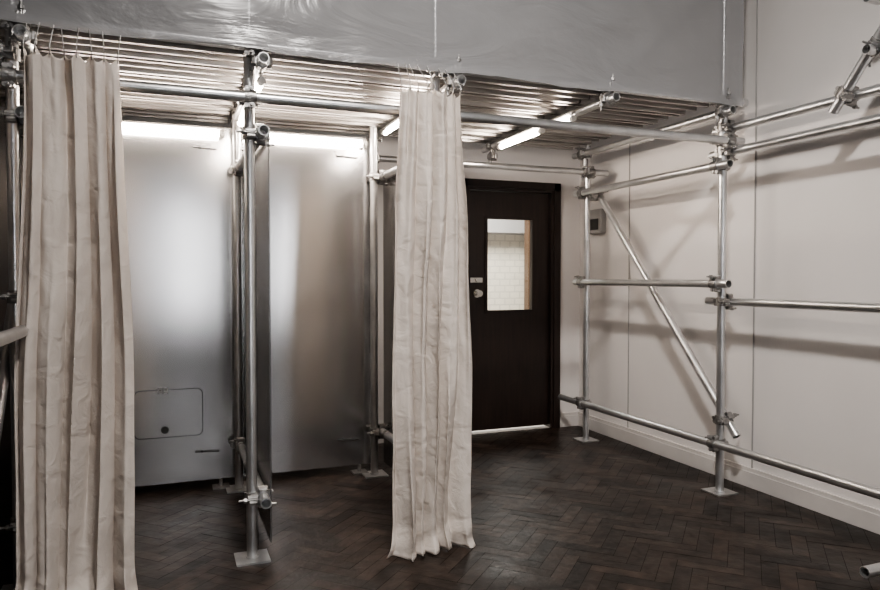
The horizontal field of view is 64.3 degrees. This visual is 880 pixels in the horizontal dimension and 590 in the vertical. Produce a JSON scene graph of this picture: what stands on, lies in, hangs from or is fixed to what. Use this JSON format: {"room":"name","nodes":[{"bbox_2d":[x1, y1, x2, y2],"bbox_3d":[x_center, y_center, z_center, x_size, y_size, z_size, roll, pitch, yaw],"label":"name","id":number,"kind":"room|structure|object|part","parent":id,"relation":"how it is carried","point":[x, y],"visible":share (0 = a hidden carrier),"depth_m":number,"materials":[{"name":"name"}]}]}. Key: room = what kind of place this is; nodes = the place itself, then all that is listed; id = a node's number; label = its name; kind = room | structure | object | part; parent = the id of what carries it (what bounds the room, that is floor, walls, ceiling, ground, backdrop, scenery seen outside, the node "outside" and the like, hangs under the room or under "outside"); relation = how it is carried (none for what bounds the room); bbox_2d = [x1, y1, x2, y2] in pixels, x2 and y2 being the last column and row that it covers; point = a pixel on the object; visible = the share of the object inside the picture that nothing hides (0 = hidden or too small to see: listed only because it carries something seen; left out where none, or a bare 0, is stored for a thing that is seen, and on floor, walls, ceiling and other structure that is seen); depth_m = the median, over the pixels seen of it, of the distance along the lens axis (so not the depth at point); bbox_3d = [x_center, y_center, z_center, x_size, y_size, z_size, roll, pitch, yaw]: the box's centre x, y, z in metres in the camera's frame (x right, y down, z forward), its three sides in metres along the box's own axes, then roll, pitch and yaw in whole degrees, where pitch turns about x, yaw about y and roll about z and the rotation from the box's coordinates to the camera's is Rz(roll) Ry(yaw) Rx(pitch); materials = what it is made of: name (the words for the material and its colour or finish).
{"room":"fitting room area","nodes":[
{"label":"fitting room area","id":0,"kind":"room"},
{"bbox_2d":[0,107,579,423],"bbox_3d":[-1.988,-0.926,4.913,7.080,4.200,0.120,-1,2,-21],"label":"wall","id":1,"kind":"structure","parent":0,"point":[570,205],"depth_m":5.98,"materials":[{"name":"white paint"}]},
{"bbox_2d":[378,412,577,443],"bbox_3d":[-2.028,1.115,4.874,6.940,0.120,0.020,-1,2,-21],"label":"baseboard","id":2,"kind":"structure","parent":1,"relation":"attached to","point":[567,419],"depth_m":6.09,"materials":[{"name":"paint"}]},
{"bbox_2d":[470,190,548,430],"bbox_3d":[0.576,0.130,5.919,0.754,1.988,0.040,-1,2,-21],"label":"leaf","id":3,"kind":"object","parent":1,"relation":"attached to","point":[510,349],"visible":0.93,"depth_m":5.91,"materials":[{"name":"brown wood"}]},
{"bbox_2d":[470,278,482,296],"bbox_3d":[0.306,-0.060,5.749,0.110,0.164,0.070,-1,2,-21],"label":"door handle","id":4,"kind":"object","parent":3,"relation":"attached to","point":[476,293],"depth_m":5.76,"materials":[{"name":"silver metal"}]},
{"bbox_2d":[485,216,534,312],"bbox_3d":[0.588,-0.254,5.885,0.461,0.801,0.012,-1,2,-21],"label":"bead","id":5,"kind":"object","parent":3,"relation":"attached to","point":[486,217],"visible":1,"depth_m":5.87,"materials":[{"name":"brown wood"}]},
{"bbox_2d":[465,178,560,427],"bbox_3d":[0.575,0.098,5.921,0.930,2.100,0.152,-1,2,-21],"label":"frame","id":6,"kind":"object","parent":1,"relation":"attached to","point":[553,189],"visible":0.58,"depth_m":6.00,"materials":[{"name":"brown wood"}]},
{"bbox_2d":[0,426,879,589],"bbox_3d":[-0.617,1.317,1.286,6.960,0.102,7.980,-1,2,-21],"label":"floor","id":7,"kind":"structure","parent":0,"point":[551,510],"depth_m":3.58,"materials":[{"name":"brown wood"}]},
{"bbox_2d":[0,111,22,499],"bbox_3d":[-2.596,0.095,3.822,0.897,2.215,0.100,-1,2,-21],"label":"panel","id":8,"kind":"object","parent":7,"relation":"on","point":[5,444],"visible":0.09,"depth_m":3.89,"materials":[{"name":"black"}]},
{"bbox_2d":[122,120,234,489],"bbox_3d":[-1.720,0.086,4.163,0.963,2.215,0.100,-1,2,-21],"label":"panel","id":9,"kind":"object","parent":7,"relation":"on","point":[179,187],"visible":0.56,"depth_m":4.22,"materials":[{"name":"silver metal"}]},
{"bbox_3d":[-1.629,0.712,4.208,0.379,0.282,0.003,-1,2,-21],"label":"hatch door","id":10,"kind":"part","parent":9,"relation":"part of","materials":[{"name":"metal"}]},
{"bbox_2d":[241,131,370,485],"bbox_3d":[-0.854,0.077,4.500,0.865,2.215,0.100,-1,2,-21],"label":"panel","id":11,"kind":"object","parent":7,"relation":"on","point":[320,193],"visible":0.77,"depth_m":4.53,"materials":[{"name":"silver metal"}]},
{"bbox_2d":[0,0,879,589],"bbox_3d":[-0.135,-0.785,2.322,5.250,4.050,5.660,-1,2,-21],"label":"scaffolding","id":12,"kind":"object","parent":7,"relation":"on","point":[728,144],"visible":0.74,"depth_m":3.79,"materials":[{"name":"metal"}]},
{"bbox_2d":[14,22,137,589],"bbox_3d":[-1.470,0.038,2.811,0.468,2.374,0.289,0,2,-18],"label":"curtain","id":13,"kind":"object","parent":12,"relation":"hanging from","point":[74,364],"visible":0.98,"depth_m":2.80,"materials":[{"name":"fabric"}]},
{"bbox_2d":[122,120,223,137],"bbox_3d":[-1.712,-0.980,4.091,0.860,0.064,0.054,-1,2,-21],"label":"fluorescent tube light","id":14,"kind":"object","parent":12,"relation":"attached to","point":[126,125],"visible":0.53,"depth_m":4.13,"materials":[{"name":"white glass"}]},
{"bbox_2d":[237,106,243,127],"bbox_3d":[-1.110,-0.976,3.966,0.040,0.102,0.349,-1,2,-21],"label":"fluorescent tube light","id":15,"kind":"object","parent":12,"relation":"attached to","point":[240,123],"depth_m":4.03,"materials":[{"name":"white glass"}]},
{"bbox_2d":[234,127,272,542],"bbox_3d":[-1.024,0.178,3.784,0.084,1.930,1.185,-1,2,-21],"label":"divider panel","id":16,"kind":"object","parent":12,"relation":"attached to","point":[262,154],"visible":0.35,"depth_m":3.44,"materials":[{"name":"silver metal"}]},
{"bbox_2d":[254,72,265,91],"bbox_3d":[-0.789,-0.954,3.143,0.040,0.105,0.395,-1,2,-21],"label":"fluorescent tube light","id":17,"kind":"object","parent":12,"relation":"attached to","point":[260,82],"depth_m":3.24,"materials":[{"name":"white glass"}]},
{"bbox_2d":[241,131,366,147],"bbox_3d":[-0.854,-0.989,4.425,0.800,0.064,0.054,-1,2,-21],"label":"fluorescent tube light","id":18,"kind":"object","parent":12,"relation":"attached to","point":[275,136],"visible":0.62,"depth_m":4.44,"materials":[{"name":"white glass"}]},
{"bbox_2d":[0,26,708,149],"bbox_3d":[-1.570,-1.123,3.696,6.180,0.055,1.508,-1,2,-21],"label":"deck","id":19,"kind":"object","parent":12,"relation":"on","point":[144,60],"visible":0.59,"depth_m":3.86,"materials":[{"name":"metal"}]},
{"bbox_2d":[0,0,743,105],"bbox_3d":[-1.088,-1.922,2.962,6.160,1.710,0.039,-1,2,-21],"label":"plastic sheeting","id":20,"kind":"object","parent":12,"relation":"attached to","point":[685,49],"visible":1,"depth_m":3.48,"materials":[{"name":"grey"}]},
{"bbox_2d":[382,170,395,468],"bbox_3d":[-0.181,0.170,4.113,0.084,1.930,1.185,-1,2,-21],"label":"divider panel","id":21,"kind":"object","parent":12,"relation":"attached to","point":[389,190],"visible":0.18,"depth_m":4.56,"materials":[{"name":"silver metal"}]},
{"bbox_2d":[382,90,441,135],"bbox_3d":[-0.178,-1.045,4.075,0.041,0.059,0.990,-1,2,-21],"label":"fluorescent tube light","id":22,"kind":"object","parent":12,"relation":"attached to","point":[393,126],"visible":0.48,"depth_m":4.37,"materials":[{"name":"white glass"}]},
{"bbox_2d":[387,63,475,561],"bbox_3d":[-0.064,0.024,3.341,0.444,2.373,0.297,-1,2,-21],"label":"curtain","id":23,"kind":"object","parent":12,"relation":"hanging from","point":[432,354],"visible":0.98,"depth_m":3.31,"materials":[{"name":"fabric"}]},
{"bbox_2d":[497,128,544,149],"bbox_3d":[0.537,-1.060,4.719,0.042,0.062,0.610,-1,2,-21],"label":"fluorescent tube light","id":24,"kind":"object","parent":12,"relation":"attached to","point":[539,131],"visible":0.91,"depth_m":4.69,"materials":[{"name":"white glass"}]},
{"bbox_2d":[553,111,576,121],"bbox_3d":[0.741,-1.048,4.192,0.039,0.059,0.220,-1,2,-21],"label":"fluorescent tube light","id":25,"kind":"object","parent":12,"relation":"attached to","point":[572,118],"visible":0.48,"depth_m":4.12,"materials":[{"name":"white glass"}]},
{"bbox_2d":[472,425,548,433],"bbox_3d":[0.573,1.146,5.954,0.760,0.005,0.100,-1,2,-21],"label":"threshold","id":26,"kind":"object","parent":7,"relation":"on","point":[536,426],"visible":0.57,"depth_m":5.95,"materials":[{"name":"paint"}]},
{"bbox_2d":[488,234,523,309],"bbox_3d":[0.275,-0.208,8.101,4.000,2.600,0.100,-1,2,-21],"label":"wall","id":27,"kind":"structure","parent":0,"point":[505,252],"depth_m":8.24,"materials":[{"name":"white tile"}]},
{"bbox_2d":[488,219,523,234],"bbox_3d":[0.348,-1.028,7.893,4.000,0.650,0.300,-1,2,-21],"label":"trim","id":28,"kind":"structure","parent":27,"relation":"attached to","point":[495,226],"depth_m":7.90,"materials":[{"name":"white"}]},
{"bbox_2d":[524,220,529,309],"bbox_3d":[1.445,-0.009,8.133,1.000,2.200,0.100,-1,2,-21],"label":"doorframe","id":29,"kind":"object","parent":27,"relation":"attached to","point":[526,222],"depth_m":7.93,"materials":[{"name":"brown wood"}]},
{"bbox_2d":[579,0,879,508],"bbox_3d":[2.703,-0.863,2.460,0.120,4.200,7.860,-1,2,-21],"label":"wall","id":30,"kind":"structure","parent":0,"point":[816,406],"depth_m":4.17,"materials":[{"name":"white paint"}]},
{"bbox_2d":[590,209,605,233],"bbox_3d":[1.302,-0.609,5.807,0.066,0.200,0.180,-1,2,-21],"label":"electrical box","id":31,"kind":"object","parent":30,"relation":"attached to","point":[597,216],"visible":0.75,"depth_m":5.74,"materials":[{"name":"grey plastic"}]},
{"bbox_2d":[627,136,629,427],"bbox_3d":[1.472,-1.000,5.434,0.008,4.080,0.008,-1,2,-21],"label":"conduit","id":32,"kind":"object","parent":30,"relation":"attached to","point":[629,136],"visible":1,"depth_m":5.46,"materials":[{"name":"grey plastic"}]},
{"bbox_2d":[578,411,879,533],"bbox_3d":[2.638,1.177,2.487,0.020,0.120,7.860,-1,2,-21],"label":"baseboard","id":33,"kind":"structure","parent":30,"relation":"attached to","point":[857,514],"depth_m":4.29,"materials":[{"name":"paint"}]},
{"bbox_2d":[751,0,757,467],"bbox_3d":[1.926,-0.970,4.269,0.009,4.080,0.009,-1,2,-21],"label":"conduit","id":34,"kind":"object","parent":30,"relation":"attached to","point":[757,0],"visible":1,"depth_m":4.28,"materials":[{"name":"grey plastic"}]}
]}

